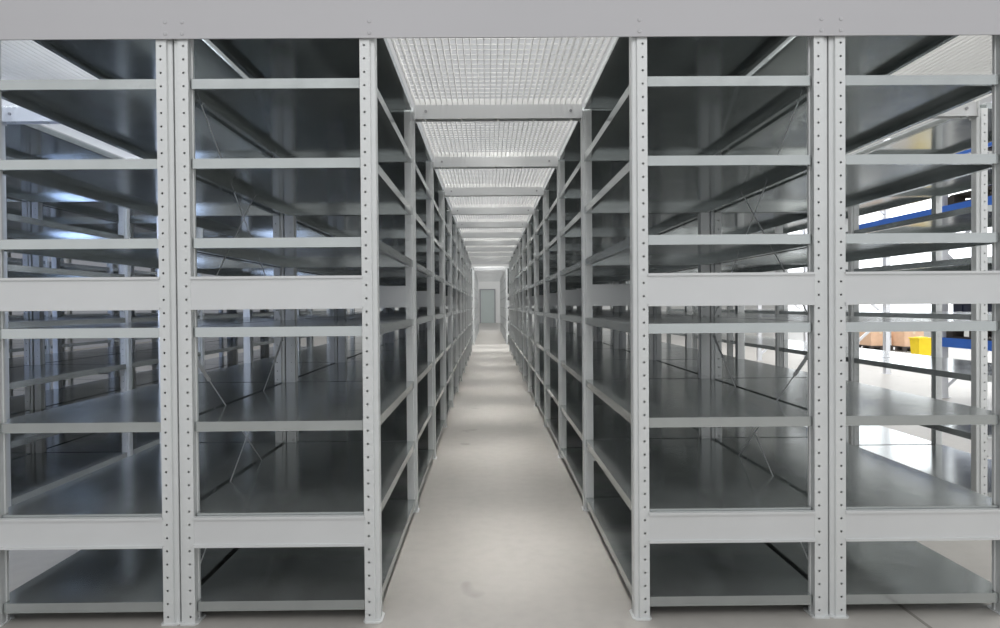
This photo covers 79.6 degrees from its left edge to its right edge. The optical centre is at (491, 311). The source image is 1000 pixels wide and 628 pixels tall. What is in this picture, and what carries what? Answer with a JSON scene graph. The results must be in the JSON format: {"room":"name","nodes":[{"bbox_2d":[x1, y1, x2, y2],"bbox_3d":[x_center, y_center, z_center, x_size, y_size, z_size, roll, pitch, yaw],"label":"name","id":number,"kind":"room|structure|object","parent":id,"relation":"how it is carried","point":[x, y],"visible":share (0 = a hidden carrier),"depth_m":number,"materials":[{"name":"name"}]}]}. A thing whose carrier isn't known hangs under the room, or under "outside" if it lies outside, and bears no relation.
{"room":"warehouse","nodes":[
{"label":"warehouse","id":0,"kind":"room"},
{"bbox_2d":[42,124,141,158],"bbox_3d":[-2.533,-1.275,4.319,0.940,0.038,1.256,0,1,0],"label":"panel","id":1,"kind":"object","parent":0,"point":[62,128],"visible":0.16,"depth_m":4.41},
{"bbox_2d":[11,253,305,355],"bbox_3d":[-13.241,-1.849,21.001,0.200,6.000,46.200,0,1,0],"label":"wall","id":2,"kind":"structure","parent":0,"point":[13,255],"depth_m":19.77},
{"bbox_2d":[313,246,684,322],"bbox_3d":[0.718,-2.202,44.084,28.000,6.000,0.200,0,1,0],"label":"wall","id":3,"kind":"structure","parent":0,"point":[495,285],"depth_m":43.99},
{"bbox_2d":[480,289,495,322],"bbox_3d":[-0.287,-0.433,43.937,1.160,2.480,0.120,0,1,0],"label":"door","id":4,"kind":"structure","parent":3,"relation":"in","point":[487,296],"depth_m":43.92,"materials":[{"name":"green paint"}]},
{"bbox_2d":[0,322,999,627],"bbox_3d":[0.900,1.171,18.119,28.000,0.200,52.200,0,1,0],"label":"floor","id":5,"kind":"structure","parent":0,"point":[500,535],"depth_m":3.02,"materials":[{"name":"concrete"}]},
{"bbox_2d":[6,156,30,460],"bbox_3d":[-4.169,0.008,4.285,0.769,2.499,1.279,0,1,0],"label":"bay","id":6,"kind":"object","parent":5,"relation":"on","point":[13,456],"visible":0.23,"depth_m":4.86,"materials":[{"name":"paint"}]},
{"bbox_2d":[7,257,45,352],"bbox_3d":[-5.929,-0.006,6.835,0.791,2.499,1.279,0,1,0],"label":"bay","id":7,"kind":"object","parent":5,"relation":"on","point":[9,260],"visible":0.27,"depth_m":7.07,"materials":[{"name":"paint"}]},
{"bbox_2d":[9,340,52,396],"bbox_3d":[-6.723,-0.013,8.110,0.769,2.499,1.279,0,1,0],"label":"bay","id":8,"kind":"object","parent":5,"relation":"on","point":[12,393],"visible":0.02,"depth_m":8.44,"materials":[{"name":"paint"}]},
{"bbox_2d":[7,252,101,389],"bbox_3d":[-6.731,-0.026,9.390,0.769,2.499,1.279,0,1,0],"label":"bay","id":9,"kind":"object","parent":5,"relation":"on","point":[68,382],"visible":0.02,"depth_m":9.39,"materials":[{"name":"paint"}]},
{"bbox_2d":[8,256,110,389],"bbox_3d":[-5.937,-0.019,8.115,0.791,2.499,1.279,0,1,0],"label":"bay","id":10,"kind":"object","parent":5,"relation":"on","point":[48,343],"visible":0.12,"depth_m":8.08,"materials":[{"name":"paint"}]},
{"bbox_2d":[6,202,120,453],"bbox_3d":[-4.177,-0.006,5.565,0.769,2.499,1.279,0,1,0],"label":"bay","id":11,"kind":"object","parent":5,"relation":"on","point":[26,401],"visible":0.29,"depth_m":5.53,"materials":[{"name":"paint"}]},
{"bbox_2d":[2,124,126,506],"bbox_3d":[-3.383,0.002,4.290,0.791,2.499,1.279,0,1,0],"label":"bay","id":12,"kind":"object","parent":5,"relation":"on","point":[29,476],"visible":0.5,"depth_m":4.45,"materials":[{"name":"paint"}]},
{"bbox_2d":[51,224,158,388],"bbox_3d":[-4.185,-0.019,6.845,0.769,2.499,1.279,0,1,0],"label":"bay","id":13,"kind":"object","parent":5,"relation":"on","point":[139,232],"visible":0.09,"depth_m":6.62,"materials":[{"name":"paint"}]},
{"bbox_2d":[60,258,157,386],"bbox_3d":[-5.944,-0.033,9.395,0.791,2.499,1.279,0,1,0],"label":"bay","id":14,"kind":"object","parent":5,"relation":"on","point":[112,270],"visible":0.09,"depth_m":8.88,"materials":[{"name":"paint"}]},
{"bbox_2d":[66,259,155,379],"bbox_3d":[-6.739,-0.040,10.714,0.769,2.499,1.367,0,1,0],"label":"bay","id":15,"kind":"object","parent":5,"relation":"on","point":[98,376],"visible":0.06,"depth_m":10.34,"materials":[{"name":"paint"}]},
{"bbox_2d":[32,202,199,457],"bbox_3d":[-3.391,-0.012,5.570,0.791,2.499,1.279,0,1,0],"label":"bay","id":16,"kind":"object","parent":5,"relation":"on","point":[132,443],"visible":0.34,"depth_m":5.10,"materials":[{"name":"paint"}]},
{"bbox_2d":[113,264,158,376],"bbox_3d":[-5.953,-0.046,10.719,0.791,2.499,1.367,0,1,0],"label":"bay","id":17,"kind":"object","parent":5,"relation":"on","point":[114,265],"visible":0.04,"depth_m":10.06,"materials":[{"name":"paint"}]},
{"bbox_2d":[0,39,282,626],"bbox_3d":[-1.658,0.002,3.021,0.785,2.499,1.279,0,1,0],"label":"bay","id":18,"kind":"object","parent":5,"relation":"on","point":[123,516],"visible":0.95,"depth_m":2.49,"materials":[{"name":"paint"}]},
{"bbox_2d":[1,40,97,106],"bbox_3d":[-2.525,-1.262,3.040,0.940,0.038,1.256,0,1,0],"label":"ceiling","id":19,"kind":"structure","parent":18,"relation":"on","point":[20,59],"depth_m":3.05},
{"bbox_2d":[135,238,229,374],"bbox_3d":[-4.193,-0.033,8.125,0.769,2.499,1.279,0,1,0],"label":"bay","id":20,"kind":"object","parent":5,"relation":"on","point":[207,366],"visible":0.02,"depth_m":8.04,"materials":[{"name":"paint"}]},
{"bbox_2d":[130,223,243,387],"bbox_3d":[-3.399,-0.025,6.850,0.791,2.499,1.279,0,1,0],"label":"bay","id":21,"kind":"object","parent":5,"relation":"on","point":[204,349],"visible":0.07,"depth_m":6.43,"materials":[{"name":"paint"}]},
{"bbox_2d":[204,310,261,364],"bbox_3d":[-4.201,-0.046,9.405,0.769,2.499,1.279,0,1,0],"label":"bay","id":22,"kind":"object","parent":5,"relation":"on","point":[229,359],"visible":0.06,"depth_m":9.19,"materials":[{"name":"paint"}]},
{"bbox_2d":[203,237,273,371],"bbox_3d":[-3.407,-0.039,8.130,0.791,2.499,1.279,0,1,0],"label":"bay","id":23,"kind":"object","parent":5,"relation":"on","point":[256,342],"visible":0.02,"depth_m":8.03,"materials":[{"name":"paint"}]},
{"bbox_2d":[157,214,334,444],"bbox_3d":[-1.665,-0.012,4.301,0.785,2.499,1.279,0,1,0],"label":"bay","id":24,"kind":"object","parent":5,"relation":"on","point":[258,226],"visible":0.15,"depth_m":4.03,"materials":[{"name":"paint"}]},
{"bbox_2d":[2,107,59,125],"bbox_3d":[-2.529,-1.199,3.674,0.940,0.095,0.072,0,1,0],"label":"cross beam","id":25,"kind":"structure","parent":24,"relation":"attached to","point":[10,115],"depth_m":3.65,"materials":[{"name":"metal"}]},
{"bbox_2d":[218,309,273,356],"bbox_3d":[-4.208,-0.060,10.685,0.769,2.499,1.279,0,1,0],"label":"bay","id":26,"kind":"object","parent":5,"relation":"on","point":[261,353],"visible":0.04,"depth_m":10.10,"materials":[{"name":"paint"}]},
{"bbox_2d":[232,309,309,363],"bbox_3d":[-3.415,-0.052,9.410,0.791,2.499,1.279,0,1,0],"label":"bay","id":27,"kind":"object","parent":5,"relation":"on","point":[234,352],"visible":0.06,"depth_m":8.83,"materials":[{"name":"paint"}]},
{"bbox_2d":[174,38,414,625],"bbox_3d":[-0.859,-0.005,3.025,0.812,2.499,1.279,0,1,0],"label":"bay","id":28,"kind":"object","parent":5,"relation":"on","point":[313,525],"visible":0.98,"depth_m":2.53,"materials":[{"name":"paint"}]},
{"bbox_2d":[264,309,325,356],"bbox_3d":[-3.422,-0.066,10.690,0.791,2.499,1.279,0,1,0],"label":"bay","id":29,"kind":"object","parent":5,"relation":"on","point":[265,310],"visible":0.04,"depth_m":10.07,"materials":[{"name":"paint"}]},
{"bbox_2d":[243,309,361,363],"bbox_3d":[-1.673,-0.025,5.580,0.785,2.499,1.279,0,1,0],"label":"bay","id":30,"kind":"object","parent":5,"relation":"on","point":[332,355],"visible":0.16,"depth_m":5.00,"materials":[{"name":"paint"}]},
{"bbox_2d":[297,285,386,350],"bbox_3d":[-1.681,-0.039,6.860,0.785,2.499,1.279,0,1,0],"label":"bay","id":31,"kind":"object","parent":5,"relation":"on","point":[349,346],"visible":0.02,"depth_m":6.61,"materials":[{"name":"paint"}]},
{"bbox_2d":[284,108,433,512],"bbox_3d":[-0.867,-0.018,4.305,0.812,2.499,1.279,0,1,0],"label":"bay","id":32,"kind":"object","parent":5,"relation":"on","point":[405,423],"visible":0.48,"depth_m":3.93,"materials":[{"name":"paint"}]},
{"bbox_2d":[326,308,400,343],"bbox_3d":[-1.689,-0.052,8.140,0.785,2.499,1.279,0,1,0],"label":"bay","id":33,"kind":"object","parent":5,"relation":"on","point":[385,310],"visible":0.06,"depth_m":7.66,"materials":[{"name":"paint"}]},
{"bbox_2d":[350,307,402,337],"bbox_3d":[-1.697,-0.066,9.420,0.785,2.499,1.279,0,1,0],"label":"bay","id":34,"kind":"object","parent":5,"relation":"on","point":[400,335],"visible":0.04,"depth_m":8.80,"materials":[{"name":"paint"}]},
{"bbox_2d":[338,158,444,459],"bbox_3d":[-0.875,-0.032,5.585,0.812,2.499,1.279,0,1,0],"label":"bay","id":35,"kind":"object","parent":5,"relation":"on","point":[428,211],"visible":0.38,"depth_m":5.07,"materials":[{"name":"paint"}]},
{"bbox_2d":[379,188,451,427],"bbox_3d":[-0.883,-0.045,6.865,0.812,2.499,1.279,0,1,0],"label":"bay","id":36,"kind":"object","parent":5,"relation":"on","point":[441,229],"visible":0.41,"depth_m":6.29,"materials":[{"name":"paint"}]},
{"bbox_2d":[389,210,457,406],"bbox_3d":[-0.890,-0.059,8.145,0.812,2.499,1.279,0,1,0],"label":"bay","id":37,"kind":"object","parent":5,"relation":"on","point":[451,391],"visible":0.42,"depth_m":7.53,"materials":[{"name":"paint"}]},
{"bbox_2d":[403,223,460,391],"bbox_3d":[-0.898,-0.072,9.425,0.812,2.499,1.279,0,1,0],"label":"bay","id":38,"kind":"object","parent":5,"relation":"on","point":[455,250],"visible":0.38,"depth_m":8.81,"materials":[{"name":"paint"}]},
{"bbox_2d":[417,233,463,380],"bbox_3d":[-0.906,-0.086,10.705,0.812,2.499,1.279,0,1,0],"label":"bay","id":39,"kind":"object","parent":5,"relation":"on","point":[459,240],"visible":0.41,"depth_m":10.09,"materials":[{"name":"paint"}]},
{"bbox_2d":[422,241,466,372],"bbox_3d":[-0.914,-0.099,11.985,0.812,2.499,1.279,0,1,0],"label":"bay","id":40,"kind":"object","parent":5,"relation":"on","point":[463,247],"visible":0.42,"depth_m":11.36,"materials":[{"name":"paint"}]},
{"bbox_2d":[435,249,468,365],"bbox_3d":[-0.922,-0.113,13.265,0.812,2.499,1.279,0,1,0],"label":"bay","id":41,"kind":"object","parent":5,"relation":"on","point":[465,250],"visible":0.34,"depth_m":12.64,"materials":[{"name":"paint"}]},
{"bbox_2d":[435,254,469,359],"bbox_3d":[-0.929,-0.126,14.545,0.812,2.499,1.279,0,1,0],"label":"bay","id":42,"kind":"object","parent":5,"relation":"on","point":[468,257],"visible":0.21,"depth_m":13.92,"materials":[{"name":"paint"}]},
{"bbox_2d":[439,259,471,355],"bbox_3d":[-0.938,-0.140,15.868,0.812,2.499,1.367,0,1,0],"label":"bay","id":43,"kind":"object","parent":5,"relation":"on","point":[470,267],"visible":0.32,"depth_m":15.56,"materials":[{"name":"paint"}]},
{"bbox_2d":[453,268,474,344],"bbox_3d":[-0.963,-0.185,20.104,0.812,2.499,1.279,0,1,0],"label":"bay","id":44,"kind":"object","parent":5,"relation":"on","point":[473,279],"visible":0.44,"depth_m":19.48,"materials":[{"name":"paint"}]},
{"bbox_2d":[453,271,475,339],"bbox_3d":[-0.971,-0.198,21.384,0.812,2.499,1.279,0,1,0],"label":"bay","id":45,"kind":"object","parent":5,"relation":"on","point":[474,271],"visible":0.12,"depth_m":20.76,"materials":[{"name":"paint"}]},
{"bbox_2d":[503,273,518,339],"bbox_3d":[0.836,-0.226,22.675,0.798,2.499,1.279,0,1,0],"label":"bay","id":46,"kind":"object","parent":5,"relation":"on","point":[507,273],"visible":0.22,"depth_m":22.05,"materials":[{"name":"paint"}]},
{"bbox_2d":[504,271,527,341],"bbox_3d":[0.844,-0.212,21.395,0.798,2.499,1.279,0,1,0],"label":"bay","id":47,"kind":"object","parent":5,"relation":"on","point":[505,271],"visible":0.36,"depth_m":20.77,"materials":[{"name":"paint"}]},
{"bbox_2d":[475,270,504,272],"bbox_3d":[-0.063,-1.399,20.768,1.025,0.095,0.072,0,1,0],"label":"cross beam","id":48,"kind":"structure","parent":47,"relation":"attached to","point":[476,271],"depth_m":20.74,"materials":[{"name":"metal"}]},
{"bbox_2d":[505,268,527,343],"bbox_3d":[0.852,-0.199,20.115,0.798,2.499,1.279,0,1,0],"label":"bay","id":49,"kind":"object","parent":5,"relation":"on","point":[507,269],"visible":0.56,"depth_m":19.49,"materials":[{"name":"paint"}]},
{"bbox_2d":[509,258,541,354],"bbox_3d":[0.877,-0.154,15.879,0.798,2.499,1.367,0,1,0],"label":"bay","id":50,"kind":"object","parent":5,"relation":"on","point":[511,261],"visible":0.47,"depth_m":15.50,"materials":[{"name":"paint"}]},
{"bbox_2d":[471,261,508,263],"bbox_3d":[-0.037,-1.354,16.489,1.025,0.095,0.072,0,1,0],"label":"cross beam","id":51,"kind":"structure","parent":50,"relation":"attached to","point":[473,262],"depth_m":16.46,"materials":[{"name":"metal"}]},
{"bbox_2d":[511,254,543,359],"bbox_3d":[0.885,-0.140,14.556,0.798,2.499,1.279,0,1,0],"label":"bay","id":52,"kind":"object","parent":5,"relation":"on","point":[513,257],"visible":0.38,"depth_m":13.93,"materials":[{"name":"paint"}]},
{"bbox_2d":[480,252,510,256],"bbox_3d":[-0.026,-1.403,14.574,1.025,0.038,1.256,0,1,0],"label":"panel","id":53,"kind":"object","parent":52,"relation":"on","point":[487,252],"visible":0.29,"depth_m":15.20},
{"bbox_2d":[470,257,510,260],"bbox_3d":[-0.029,-1.340,15.209,1.025,0.095,0.072,0,1,0],"label":"cross beam","id":54,"kind":"structure","parent":53,"relation":"attached to","point":[471,258],"depth_m":15.19,"materials":[{"name":"metal"}]},
{"bbox_2d":[513,247,552,365],"bbox_3d":[0.893,-0.127,13.276,0.798,2.499,1.279,0,1,0],"label":"bay","id":55,"kind":"object","parent":5,"relation":"on","point":[515,252],"visible":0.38,"depth_m":12.65,"materials":[{"name":"paint"}]},
{"bbox_2d":[469,251,512,252],"bbox_3d":[-0.018,-1.390,13.294,1.025,0.038,1.256,0,1,0],"label":"panel","id":56,"kind":"object","parent":55,"relation":"on","point":[486,251],"visible":0.29,"depth_m":13.92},
{"bbox_2d":[468,252,512,256],"bbox_3d":[-0.022,-1.327,13.929,1.025,0.095,0.072,0,1,0],"label":"cross beam","id":57,"kind":"structure","parent":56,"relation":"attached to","point":[496,253],"depth_m":13.90,"materials":[{"name":"metal"}]},
{"bbox_2d":[516,241,557,371],"bbox_3d":[0.901,-0.113,11.996,0.798,2.499,1.279,0,1,0],"label":"bay","id":58,"kind":"object","parent":5,"relation":"on","point":[519,246],"visible":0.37,"depth_m":11.37,"materials":[{"name":"paint"}]},
{"bbox_2d":[466,240,515,246],"bbox_3d":[-0.011,-1.376,12.014,1.025,0.038,1.256,0,1,0],"label":"panel","id":59,"kind":"object","parent":58,"relation":"on","point":[495,240],"visible":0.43,"depth_m":12.64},
{"bbox_2d":[467,247,514,251],"bbox_3d":[-0.014,-1.313,12.649,1.025,0.095,0.072,0,1,0],"label":"cross beam","id":60,"kind":"structure","parent":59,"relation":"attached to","point":[469,249],"depth_m":12.62,"materials":[{"name":"metal"}]},
{"bbox_2d":[519,233,568,380],"bbox_3d":[0.909,-0.100,10.716,0.798,2.499,1.279,0,1,0],"label":"bay","id":61,"kind":"object","parent":5,"relation":"on","point":[523,256],"visible":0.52,"depth_m":10.09,"materials":[{"name":"paint"}]},
{"bbox_2d":[461,232,518,240],"bbox_3d":[-0.003,-1.363,10.734,1.025,0.038,1.256,0,1,0],"label":"panel","id":62,"kind":"object","parent":61,"relation":"on","point":[465,239],"visible":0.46,"depth_m":11.36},
{"bbox_2d":[464,240,517,245],"bbox_3d":[-0.006,-1.300,11.369,1.025,0.095,0.072,0,1,0],"label":"cross beam","id":63,"kind":"structure","parent":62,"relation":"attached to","point":[504,242],"depth_m":11.35,"materials":[{"name":"metal"}]},
{"bbox_2d":[523,222,580,391],"bbox_3d":[0.917,-0.086,9.436,0.798,2.499,1.279,0,1,0],"label":"bay","id":64,"kind":"object","parent":5,"relation":"on","point":[530,380],"visible":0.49,"depth_m":8.82,"materials":[{"name":"paint"}]},
{"bbox_2d":[460,221,523,231],"bbox_3d":[0.005,-1.349,9.454,1.025,0.038,1.256,0,1,0],"label":"panel","id":65,"kind":"object","parent":64,"relation":"on","point":[461,229],"visible":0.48,"depth_m":9.99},
{"bbox_2d":[461,232,521,238],"bbox_3d":[0.002,-1.286,10.089,1.025,0.095,0.072,0,1,0],"label":"cross beam","id":66,"kind":"structure","parent":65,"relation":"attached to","point":[468,234],"depth_m":10.06,"materials":[{"name":"metal"}]},
{"bbox_2d":[528,208,596,405],"bbox_3d":[0.924,-0.073,8.156,0.798,2.499,1.279,0,1,0],"label":"bay","id":67,"kind":"object","parent":5,"relation":"on","point":[537,391],"visible":0.41,"depth_m":7.56,"materials":[{"name":"paint"}]},
{"bbox_2d":[455,215,529,221],"bbox_3d":[0.013,-1.336,8.175,1.025,0.038,1.256,0,1,0],"label":"panel","id":68,"kind":"object","parent":67,"relation":"on","point":[497,219],"visible":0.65,"depth_m":8.69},
{"bbox_2d":[457,221,526,228],"bbox_3d":[0.010,-1.273,8.809,1.025,0.095,0.072,0,1,0],"label":"cross beam","id":69,"kind":"structure","parent":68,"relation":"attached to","point":[518,224],"depth_m":8.79,"materials":[{"name":"metal"}]},
{"bbox_2d":[535,188,618,426],"bbox_3d":[0.932,-0.059,6.876,0.798,2.499,1.279,0,1,0],"label":"bay","id":70,"kind":"object","parent":5,"relation":"on","point":[548,408],"visible":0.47,"depth_m":6.40,"materials":[{"name":"paint"}]},
{"bbox_2d":[449,196,537,207],"bbox_3d":[0.021,-1.322,6.895,1.025,0.038,1.256,0,1,0],"label":"panel","id":71,"kind":"object","parent":70,"relation":"on","point":[506,198],"visible":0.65,"depth_m":7.28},
{"bbox_2d":[452,207,533,215],"bbox_3d":[0.017,-1.259,7.529,1.025,0.095,0.072,0,1,0],"label":"cross beam","id":72,"kind":"structure","parent":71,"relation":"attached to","point":[475,210],"depth_m":7.50,"materials":[{"name":"metal"}]},
{"bbox_2d":[569,306,612,332],"bbox_3d":[1.690,-0.106,10.720,0.765,2.499,1.279,0,1,0],"label":"bay","id":73,"kind":"object","parent":5,"relation":"on","point":[571,329],"visible":0.09,"depth_m":10.10,"materials":[{"name":"paint"}]},
{"bbox_2d":[544,158,652,457],"bbox_3d":[0.940,-0.046,5.596,0.798,2.499,1.279,0,1,0],"label":"bay","id":74,"kind":"object","parent":5,"relation":"on","point":[562,431],"visible":0.41,"depth_m":5.30,"materials":[{"name":"paint"}]},
{"bbox_2d":[438,168,550,187],"bbox_3d":[0.029,-1.309,5.615,1.025,0.038,1.256,0,1,0],"label":"panel","id":75,"kind":"object","parent":74,"relation":"on","point":[497,183],"visible":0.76,"depth_m":5.93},
{"bbox_2d":[444,187,542,197],"bbox_3d":[0.025,-1.246,6.250,1.025,0.095,0.072,0,1,0],"label":"cross beam","id":76,"kind":"structure","parent":75,"relation":"attached to","point":[449,191],"depth_m":6.22,"materials":[{"name":"metal"}]},
{"bbox_2d":[433,156,557,169],"bbox_3d":[0.033,-1.232,4.970,1.025,0.095,0.072,0,1,0],"label":"cross beam","id":77,"kind":"structure","parent":74,"relation":"attached to","point":[508,161],"depth_m":4.95,"materials":[{"name":"metal"}]},
{"bbox_2d":[571,289,630,335],"bbox_3d":[1.698,-0.093,9.441,0.765,2.499,1.279,0,1,0],"label":"bay","id":78,"kind":"object","parent":5,"relation":"on","point":[604,333],"visible":0.02,"depth_m":9.20,"materials":[{"name":"paint"}]},
{"bbox_2d":[597,306,630,341],"bbox_3d":[1.706,-0.079,8.161,0.765,2.499,1.279,0,1,0],"label":"bay","id":79,"kind":"object","parent":5,"relation":"on","point":[604,338],"visible":0.06,"depth_m":7.55,"materials":[{"name":"paint"}]},
{"bbox_2d":[559,107,710,510],"bbox_3d":[0.948,-0.033,4.316,0.798,2.499,1.279,0,1,0],"label":"bay","id":80,"kind":"object","parent":5,"relation":"on","point":[590,421],"visible":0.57,"depth_m":3.94,"materials":[{"name":"paint"}]},
{"bbox_2d":[421,121,572,156],"bbox_3d":[0.036,-1.295,4.335,1.025,0.038,1.256,0,1,0],"label":"panel","id":81,"kind":"object","parent":80,"relation":"on","point":[435,154],"visible":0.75,"depth_m":4.54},
{"bbox_2d":[414,103,581,122],"bbox_3d":[0.041,-1.219,3.690,1.025,0.095,0.072,0,1,0],"label":"cross beam","id":82,"kind":"structure","parent":80,"relation":"attached to","point":[509,112],"depth_m":3.67,"materials":[{"name":"metal"}]},
{"bbox_2d":[599,281,691,349],"bbox_3d":[1.714,-0.066,6.881,0.765,2.499,1.279,0,1,0],"label":"bay","id":83,"kind":"object","parent":5,"relation":"on","point":[623,344],"visible":0.07,"depth_m":6.27,"materials":[{"name":"paint"}]},
{"bbox_2d":[622,279,743,360],"bbox_3d":[1.722,-0.052,5.601,0.765,2.499,1.279,0,1,0],"label":"bay","id":84,"kind":"object","parent":5,"relation":"on","point":[659,353],"visible":0.12,"depth_m":5.01,"materials":[{"name":"paint"}]},
{"bbox_2d":[666,306,744,358],"bbox_3d":[3.340,-0.106,9.494,0.771,2.499,1.367,0,1,0],"label":"bay","id":85,"kind":"object","parent":5,"relation":"on","point":[668,308],"visible":0.06,"depth_m":9.21,"materials":[{"name":"paint"}]},
{"bbox_2d":[584,36,829,620],"bbox_3d":[0.956,-0.019,3.036,0.798,2.499,1.279,0,1,0],"label":"bay","id":86,"kind":"object","parent":5,"relation":"on","point":[691,521],"visible":1,"depth_m":2.57,"materials":[{"name":"paint"}]},
{"bbox_2d":[0,0,999,39],"bbox_3d":[0.076,-1.252,2.379,7.000,0.327,0.012,0,1,0],"label":"fascia beam","id":87,"kind":"structure","parent":86,"relation":"attached to","point":[19,19],"depth_m":2.38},
{"bbox_2d":[391,37,611,104],"bbox_3d":[0.044,-1.282,3.055,1.025,0.038,1.256,0,1,0],"label":"panel","id":88,"kind":"object","parent":86,"relation":"on","point":[555,100],"visible":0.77,"depth_m":3.21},
{"bbox_2d":[656,211,807,440],"bbox_3d":[1.729,-0.039,4.321,0.765,2.499,1.279,0,1,0],"label":"bay","id":89,"kind":"object","parent":5,"relation":"on","point":[738,222],"visible":0.12,"depth_m":4.05,"materials":[{"name":"paint"}]},
{"bbox_2d":[848,119,933,153],"bbox_3d":[2.539,-1.315,4.350,0.884,0.038,1.256,0,1,0],"label":"panel","id":90,"kind":"object","parent":89,"relation":"on","point":[928,120],"visible":0.02,"depth_m":4.44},
{"bbox_2d":[694,233,787,367],"bbox_3d":[3.348,-0.092,8.171,0.771,2.499,1.279,0,1,0],"label":"bay","id":91,"kind":"object","parent":5,"relation":"on","point":[725,338],"visible":0.16,"depth_m":7.56,"materials":[{"name":"paint"}]},
{"bbox_2d":[730,219,847,380],"bbox_3d":[3.356,-0.079,6.891,0.771,2.499,1.279,0,1,0],"label":"bay","id":92,"kind":"object","parent":5,"relation":"on","point":[778,342],"visible":0.16,"depth_m":6.63,"materials":[{"name":"paint"}]},
{"bbox_2d":[756,138,891,373],"bbox_3d":[6.490,-1.008,12.015,1.180,4.200,2.810,0,1,0],"label":"rack","id":93,"kind":"object","parent":5,"relation":"on","point":[886,213],"visible":0.2,"depth_m":10.67,"materials":[{"name":"white metal"}]},
{"bbox_2d":[714,35,999,618],"bbox_3d":[1.737,-0.025,3.041,0.765,2.499,1.279,0,1,0],"label":"bay","id":94,"kind":"object","parent":5,"relation":"on","point":[879,507],"visible":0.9,"depth_m":2.50,"materials":[{"name":"paint"}]},
{"bbox_2d":[891,35,991,101],"bbox_3d":[2.546,-1.301,3.070,0.884,0.038,1.256,0,1,0],"label":"panel","id":95,"kind":"object","parent":94,"relation":"on","point":[963,54],"visible":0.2,"depth_m":3.07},
{"bbox_2d":[779,196,941,445],"bbox_3d":[3.363,-0.065,5.611,0.771,2.499,1.279,0,1,0],"label":"bay","id":96,"kind":"object","parent":5,"relation":"on","point":[855,435],"visible":0.27,"depth_m":5.04,"materials":[{"name":"paint"}]},
{"bbox_2d":[859,344,892,350],"bbox_3d":[10.261,0.955,16.074,0.600,0.130,0.600,0,1,0],"label":"pallet","id":97,"kind":"object","parent":5,"relation":"on","point":[864,346],"visible":0.51,"depth_m":15.82,"materials":[{"name":"brown wood"}]},
{"bbox_2d":[859,332,882,345],"bbox_3d":[10.259,0.664,16.071,0.500,0.452,0.504,0,1,0],"label":"carton","id":98,"kind":"object","parent":97,"relation":"on","point":[873,338],"visible":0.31,"depth_m":15.82,"materials":[{"name":"cardboard"}]},
{"bbox_2d":[891,345,910,351],"bbox_3d":[10.864,0.955,15.677,0.600,0.130,0.600,0,1,0],"label":"pallet","id":99,"kind":"object","parent":5,"relation":"on","point":[897,348],"visible":0.4,"depth_m":15.60,"materials":[{"name":"brown wood"}]},
{"bbox_2d":[891,331,923,346],"bbox_3d":[10.861,0.664,15.674,0.500,0.452,0.504,0,1,0],"label":"carton","id":100,"kind":"object","parent":99,"relation":"on","point":[897,338],"visible":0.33,"depth_m":15.46,"materials":[{"name":"cardboard"}]},
{"bbox_2d":[897,604,931,627],"bbox_3d":[1.616,1.066,18.022,0.014,0.001,52.000,0,1,0],"label":"trim","id":101,"kind":"structure","parent":5,"relation":"on","point":[900,605],"depth_m":2.42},
{"bbox_2d":[859,195,970,397],"bbox_3d":[6.507,-0.979,9.268,1.180,4.200,2.715,0,1,0],"label":"rack","id":102,"kind":"object","parent":5,"relation":"on","point":[945,256],"visible":0.23,"depth_m":7.97,"materials":[{"name":"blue metal"}]},
{"bbox_2d":[908,337,930,355],"bbox_3d":[9.854,0.810,13.770,0.340,0.475,0.340,0,1,0],"label":"tub","id":103,"kind":"object","parent":5,"relation":"on","point":[918,345],"visible":0.81,"depth_m":13.63,"materials":[{"name":"plastic"}]},
{"bbox_2d":[854,102,991,497],"bbox_3d":[3.371,-0.052,4.331,0.771,2.499,1.279,0,1,0],"label":"bay","id":104,"kind":"object","parent":5,"relation":"on","point":[972,471],"visible":0.7,"depth_m":4.26,"materials":[{"name":"paint"}]},
{"bbox_2d":[931,101,978,119],"bbox_3d":[2.543,-1.239,3.705,0.884,0.095,0.072,0,1,0],"label":"cross beam","id":105,"kind":"structure","parent":104,"relation":"attached to","point":[970,110],"depth_m":3.68,"materials":[{"name":"metal"}]},
{"bbox_2d":[942,142,991,350],"bbox_3d":[6.523,-0.950,6.568,1.180,4.200,2.715,0,1,0],"label":"rack","id":106,"kind":"object","parent":5,"relation":"on","point":[946,342],"visible":0.33,"depth_m":7.61,"materials":[{"name":"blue metal"}]},
{"bbox_2d":[946,331,991,340],"bbox_3d":[6.528,0.275,7.463,1.100,0.130,0.850,0,1,0],"label":"pallet","id":107,"kind":"object","parent":106,"relation":"on","point":[949,334],"visible":0.25,"depth_m":7.78,"materials":[{"name":"brown wood"}]},
{"bbox_2d":[953,304,991,311],"bbox_3d":[6.526,0.030,7.461,1.030,0.360,0.780,0,1,0],"label":"crate","id":108,"kind":"object","parent":107,"relation":"on","point":[956,307],"visible":0.16,"depth_m":7.65,"materials":[{"name":"blue plastic"}]},
{"bbox_2d":[948,186,991,204],"bbox_3d":[6.514,-1.454,7.420,1.100,0.130,0.850,0,1,0],"label":"pallet","id":109,"kind":"object","parent":106,"relation":"on","point":[960,197],"visible":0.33,"depth_m":7.74,"materials":[{"name":"brown wood"}]},
{"bbox_2d":[697,151,991,337],"bbox_3d":[14.957,-2.071,21.171,0.200,6.000,46.200,0,1,0],"label":"wall","id":110,"kind":"structure","parent":0,"point":[926,333],"depth_m":31.74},
{"bbox_2d":[788,189,991,311],"bbox_3d":[14.814,-2.065,15.070,0.100,4.800,30.080,0,1,0],"label":"window","id":111,"kind":"structure","parent":110,"relation":"in","point":[923,205],"depth_m":21.43,"materials":[{"name":"white"}]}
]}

